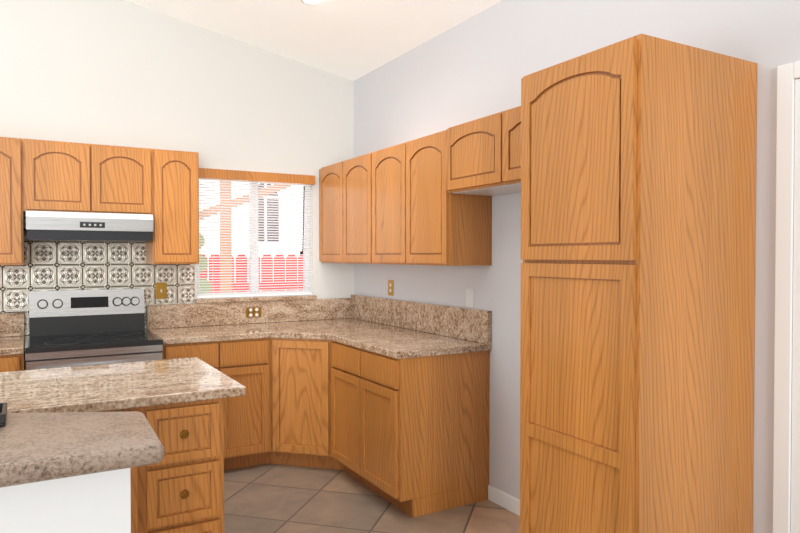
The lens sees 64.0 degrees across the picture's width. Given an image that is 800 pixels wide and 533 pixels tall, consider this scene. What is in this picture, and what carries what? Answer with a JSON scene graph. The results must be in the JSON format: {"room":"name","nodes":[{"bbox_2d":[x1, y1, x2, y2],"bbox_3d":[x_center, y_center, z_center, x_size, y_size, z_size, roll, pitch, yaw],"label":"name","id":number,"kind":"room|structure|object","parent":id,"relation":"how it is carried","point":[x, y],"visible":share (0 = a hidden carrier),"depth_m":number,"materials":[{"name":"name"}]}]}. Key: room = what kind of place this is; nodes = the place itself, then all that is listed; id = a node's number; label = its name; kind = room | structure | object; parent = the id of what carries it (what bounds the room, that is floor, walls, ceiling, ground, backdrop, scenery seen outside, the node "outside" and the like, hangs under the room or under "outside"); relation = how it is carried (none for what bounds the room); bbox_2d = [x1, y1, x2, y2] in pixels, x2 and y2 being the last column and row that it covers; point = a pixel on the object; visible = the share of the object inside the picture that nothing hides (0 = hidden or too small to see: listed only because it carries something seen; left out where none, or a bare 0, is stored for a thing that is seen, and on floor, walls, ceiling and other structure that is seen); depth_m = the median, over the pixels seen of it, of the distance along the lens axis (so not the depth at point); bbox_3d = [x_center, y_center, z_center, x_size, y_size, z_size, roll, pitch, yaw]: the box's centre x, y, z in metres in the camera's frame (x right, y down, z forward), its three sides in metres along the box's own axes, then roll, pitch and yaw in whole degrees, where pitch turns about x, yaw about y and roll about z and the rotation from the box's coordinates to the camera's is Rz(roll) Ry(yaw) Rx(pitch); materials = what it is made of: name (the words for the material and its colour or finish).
{"room":"kitchen","nodes":[
{"label":"kitchen","id":0,"kind":"room"},
{"bbox_2d":[0,468,130,532],"bbox_3d":[-1.330,0.899,0.884,1.765,1.025,0.165,-1,1,-30],"label":"wall","id":1,"kind":"structure","parent":0,"point":[99,502],"depth_m":1.20,"materials":[{"name":"white paint"}]},
{"bbox_2d":[0,411,164,487],"bbox_3d":[-1.357,0.364,0.964,1.848,0.041,0.453,-1,1,-30],"label":"bar ledge","id":2,"kind":"object","parent":1,"relation":"on","point":[39,447],"visible":1,"depth_m":1.22,"materials":[{"name":"beige stone"}]},
{"bbox_2d":[0,402,7,425],"bbox_3d":[-0.987,0.323,1.327,0.292,0.026,0.125,-1,1,-30],"label":"tray","id":3,"kind":"object","parent":2,"relation":"on","point":[3,412],"visible":1,"depth_m":1.36,"materials":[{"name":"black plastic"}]},
{"bbox_2d":[0,0,353,329],"bbox_3d":[-2.979,-0.643,3.870,6.200,4.011,0.140,-1,1,-30],"label":"wall","id":4,"kind":"structure","parent":0,"point":[124,73],"depth_m":4.56,"materials":[{"name":"white paint"}]},
{"bbox_2d":[0,137,23,264],"bbox_3d":[-2.706,-0.389,3.769,0.840,0.762,0.312,-1,1,-30],"label":"upper cabinet","id":5,"kind":"object","parent":4,"relation":"attached to","point":[11,210],"visible":0.98,"depth_m":3.82,"materials":[{"name":"brown wood"}]},
{"bbox_2d":[0,312,24,336],"bbox_3d":[-2.759,0.372,3.913,0.800,0.149,0.030,-1,1,-30],"label":"backsplash","id":6,"kind":"structure","parent":4,"relation":"attached to","point":[12,324],"depth_m":4.07,"materials":[{"name":"beige stone"}]},
{"bbox_2d":[23,139,151,213],"bbox_3d":[-2.023,-0.558,4.160,0.735,0.437,0.312,-1,1,-30],"label":"upper cabinet","id":7,"kind":"object","parent":4,"relation":"attached to","point":[58,176],"visible":1,"depth_m":4.01,"materials":[{"name":"brown wood"}]},
{"bbox_2d":[26,211,152,241],"bbox_3d":[-1.995,-0.251,4.118,0.710,0.172,0.407,-1,1,-30],"label":"range hood","id":8,"kind":"object","parent":7,"relation":"attached to","point":[75,226],"visible":1,"depth_m":3.95,"materials":[{"name":"silver metal"}]},
{"bbox_2d":[0,214,194,335],"bbox_3d":[-2.331,0.208,4.173,1.931,1.100,0.008,-1,1,-30],"label":"backsplash","id":9,"kind":"structure","parent":4,"relation":"attached to","point":[61,265],"depth_m":4.30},
{"bbox_2d":[156,283,166,298],"bbox_3d":[-1.690,0.172,4.530,0.075,0.115,0.014,-1,1,-30],"label":"light switch","id":10,"kind":"object","parent":9,"relation":"attached to","point":[161,290],"visible":1,"depth_m":4.53,"materials":[{"name":"brown metal"}]},
{"bbox_2d":[146,149,198,263],"bbox_3d":[-1.574,-0.400,4.422,0.300,0.762,0.312,-1,1,-30],"label":"upper cabinet","id":11,"kind":"object","parent":4,"relation":"attached to","point":[175,202],"visible":1,"depth_m":4.29,"materials":[{"name":"brown wood"}]},
{"bbox_2d":[146,298,351,328],"bbox_3d":[-1.088,0.347,4.878,1.584,0.167,0.030,-1,1,-30],"label":"backsplash","id":12,"kind":"structure","parent":4,"relation":"attached to","point":[187,315],"depth_m":4.80,"materials":[{"name":"beige stone"}]},
{"bbox_2d":[246,307,260,317],"bbox_3d":[-1.108,0.347,4.845,0.115,0.075,0.007,-1,1,-30],"label":"outlet","id":13,"kind":"object","parent":12,"relation":"attached to","point":[253,311],"visible":1,"depth_m":4.84,"materials":[{"name":"brown"}]},
{"bbox_2d":[195,180,316,302],"bbox_3d":[-1.108,-0.221,4.923,0.935,0.967,0.170,-1,1,-30],"label":"window","id":14,"kind":"structure","parent":4,"relation":"in","point":[244,299],"depth_m":4.95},
{"bbox_2d":[197,168,314,297],"bbox_3d":[-1.092,-0.244,4.887,0.921,0.945,0.093,-1,1,-30],"label":"window blinds","id":15,"kind":"object","parent":14,"relation":"attached to","point":[259,178],"visible":0.85,"depth_m":4.90,"materials":[{"name":"white plastic"}]},
{"bbox_2d":[126,0,501,80],"bbox_3d":[-1.199,-2.050,0.764,6.200,1.236,7.260,-1,1,-30],"label":"ceiling","id":16,"kind":"structure","parent":0,"point":[353,40],"depth_m":4.34,"materials":[{"name":"white paint"}]},
{"bbox_2d":[300,0,318,3],"bbox_3d":[-0.519,-1.647,3.934,0.188,0.042,0.190,-1,1,-30],"label":"recessed light","id":17,"kind":"object","parent":16,"relation":"in","point":[308,1],"visible":0.69,"depth_m":3.96,"materials":[{"name":"white paint"}]},
{"bbox_2d":[224,463,519,532],"bbox_3d":[-1.199,1.443,0.821,6.200,0.060,7.260,-1,1,-30],"label":"floor","id":18,"kind":"structure","parent":0,"point":[270,498],"depth_m":3.60,"materials":[{"name":"tile"}]},
{"bbox_2d":[0,345,24,371],"bbox_3d":[-2.611,0.928,3.666,0.800,0.876,0.623,-1,1,-30],"label":"base cabinet","id":19,"kind":"object","parent":18,"relation":"on","point":[9,363],"visible":0.12,"depth_m":3.56,"materials":[{"name":"brown wood"}]},
{"bbox_2d":[0,336,24,355],"bbox_3d":[-2.609,0.471,3.655,0.800,0.037,0.630,-1,1,-30],"label":"countertop","id":20,"kind":"structure","parent":19,"relation":"on","point":[12,345],"depth_m":3.66,"materials":[{"name":"stone"}]},
{"bbox_2d":[25,288,162,369],"bbox_3d":[-1.907,0.761,3.982,0.730,1.200,0.728,-1,1,-30],"label":"range","id":21,"kind":"object","parent":18,"relation":"on","point":[70,328],"visible":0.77,"depth_m":4.09,"materials":[{"name":"silver metal"}]},
{"bbox_2d":[102,407,145,532],"bbox_3d":[-1.351,0.946,2.565,0.483,0.876,0.814,-1,1,-30],"label":"base cabinet","id":22,"kind":"object","parent":18,"relation":"on","point":[137,475],"depth_m":2.35,"materials":[{"name":"brown wood"}]},
{"bbox_2d":[0,357,245,412],"bbox_3d":[-1.642,0.491,2.403,1.910,0.037,0.850,-1,1,-30],"label":"countertop","id":23,"kind":"structure","parent":22,"relation":"on","point":[104,387],"depth_m":2.51,"materials":[{"name":"stone"}]},
{"bbox_2d":[146,398,223,532],"bbox_3d":[-1.039,0.943,2.746,0.365,0.876,0.814,-1,1,-30],"label":"base cabinet","id":24,"kind":"object","parent":18,"relation":"on","point":[179,488],"depth_m":2.42,"materials":[{"name":"brown wood"}]},
{"bbox_2d":[162,338,270,469],"bbox_3d":[-1.322,0.916,4.410,0.701,0.876,0.623,-1,1,-30],"label":"base cabinet","id":25,"kind":"object","parent":18,"relation":"on","point":[246,363],"visible":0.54,"depth_m":4.23,"materials":[{"name":"brown wood"}]},
{"bbox_2d":[268,338,342,469],"bbox_3d":[-0.549,0.911,4.688,0.914,0.876,0.914,-1,1,-30],"label":"base cabinet","id":26,"kind":"object","parent":18,"relation":"on","point":[300,402],"visible":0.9,"depth_m":4.27,"materials":[{"name":"brown wood"}]},
{"bbox_2d":[147,322,322,344],"bbox_3d":[-1.134,0.459,4.336,0.960,0.037,0.926,-1,1,-30],"label":"countertop","id":27,"kind":"structure","parent":26,"relation":"on","point":[179,335],"depth_m":4.28,"materials":[{"name":"stone"}]},
{"bbox_2d":[289,318,490,358],"bbox_3d":[-0.208,0.459,4.349,0.656,0.037,1.830,-1,1,-30],"label":"countertop","id":28,"kind":"structure","parent":26,"relation":"on","point":[392,341],"depth_m":3.93,"materials":[{"name":"stone"}]},
{"bbox_2d":[331,341,489,516],"bbox_3d":[0.030,0.923,3.977,0.623,0.876,0.895,-1,1,-30],"label":"base cabinet","id":29,"kind":"object","parent":18,"relation":"on","point":[410,436],"visible":1,"depth_m":3.62,"materials":[{"name":"brown wood"}]},
{"bbox_2d":[520,34,756,532],"bbox_3d":[0.890,0.319,2.450,0.650,2.134,0.565,-1,1,-30],"label":"pantry cabinet","id":30,"kind":"object","parent":18,"relation":"on","point":[638,256],"visible":1,"depth_m":2.21,"materials":[{"name":"brown wood"}]},
{"bbox_2d":[354,0,799,532],"bbox_3d":[1.460,-0.071,2.251,0.140,2.920,7.120,-1,1,-30],"label":"wall","id":31,"kind":"structure","parent":0,"point":[479,65],"depth_m":3.55,"materials":[{"name":"white paint"}]},
{"bbox_2d":[319,152,373,263],"bbox_3d":[-0.288,-0.406,4.817,0.312,0.762,0.913,-1,1,-30],"label":"upper cabinet","id":32,"kind":"object","parent":31,"relation":"attached to","point":[345,211],"visible":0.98,"depth_m":4.69,"materials":[{"name":"brown wood"}]},
{"bbox_2d":[388,280,393,295],"bbox_3d":[-0.069,0.158,4.755,0.007,0.115,0.075,-1,1,-30],"label":"electrical outlet","id":33,"kind":"object","parent":31,"relation":"attached to","point":[391,287],"visible":1,"depth_m":4.74,"materials":[{"name":"brown"}]},
{"bbox_2d":[351,294,491,343],"bbox_3d":[0.063,0.341,4.503,0.030,0.193,1.830,-1,1,-30],"label":"backsplash","id":34,"kind":"structure","parent":31,"relation":"attached to","point":[470,324],"depth_m":4.25,"materials":[{"name":"beige stone"}]},
{"bbox_2d":[372,130,491,265],"bbox_3d":[0.169,-0.393,4.026,0.312,0.762,0.913,-1,1,-30],"label":"upper cabinet","id":35,"kind":"object","parent":31,"relation":"attached to","point":[421,215],"visible":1,"depth_m":3.77,"materials":[{"name":"brown wood"}]},
{"bbox_2d":[466,288,473,307],"bbox_3d":[0.426,0.192,3.898,0.007,0.115,0.075,-1,1,-30],"label":"electrical outlet","id":36,"kind":"object","parent":31,"relation":"attached to","point":[470,298],"visible":1,"depth_m":3.89,"materials":[{"name":"white plastic"}]},
{"bbox_2d":[445,106,520,195],"bbox_3d":[0.637,-0.580,3.192,0.332,0.362,0.992,-1,1,-30],"label":"upper cabinet","id":37,"kind":"object","parent":31,"relation":"attached to","point":[483,156],"visible":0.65,"depth_m":3.25,"materials":[{"name":"brown wood"}]},
{"bbox_2d":[488,485,519,515],"bbox_3d":[1.812,1.359,1.512,0.012,0.085,5.168,-1,1,-30],"label":"baseboard","id":38,"kind":"structure","parent":31,"relation":"attached to","point":[505,500],"depth_m":3.62,"materials":[{"name":"white paint"}]},
{"bbox_2d":[773,61,799,532],"bbox_3d":[1.574,0.345,1.902,0.018,2.100,0.910,-1,1,-30],"label":"door frame","id":39,"kind":"structure","parent":31,"relation":"attached to","point":[788,74],"depth_m":2.26,"materials":[{"name":"white paint"}]},
{"bbox_2d":[791,79,799,532],"bbox_3d":[1.542,0.371,1.884,0.090,2.032,0.790,-1,1,-30],"label":"door","id":40,"kind":"structure","parent":31,"relation":"in","point":[795,490],"depth_m":2.23,"materials":[{"name":"white paint"}]},
{"label":"outside","id":41,"kind":"structure","parent":0,"visible":0},
{"bbox_2d":[199,180,302,290],"bbox_3d":[-1.594,-1.068,8.745,12.000,5.300,0.230,-1,1,-30],"label":"neighbor house","id":42,"kind":"structure","parent":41,"point":[258,222],"depth_m":8.51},
{"bbox_3d":[-0.707,1.582,7.252,12.000,0.050,3.379,-1,1,-30],"label":"ground","id":43,"kind":"structure","parent":41,"visible":0},
{"bbox_2d":[199,181,290,292],"bbox_3d":[-1.958,-0.001,6.193,1.600,3.150,0.823,-1,1,-30],"label":"pergola","id":44,"kind":"object","parent":43,"relation":"on","point":[226,237],"depth_m":6.00,"materials":[{"name":"orange wood"}]},
{"bbox_2d":[200,255,302,292],"bbox_3d":[-0.727,0.710,7.399,7.128,1.690,0.060,-1,1,-30],"label":"fence","id":45,"kind":"object","parent":43,"relation":"on","point":[259,275],"depth_m":6.92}
]}

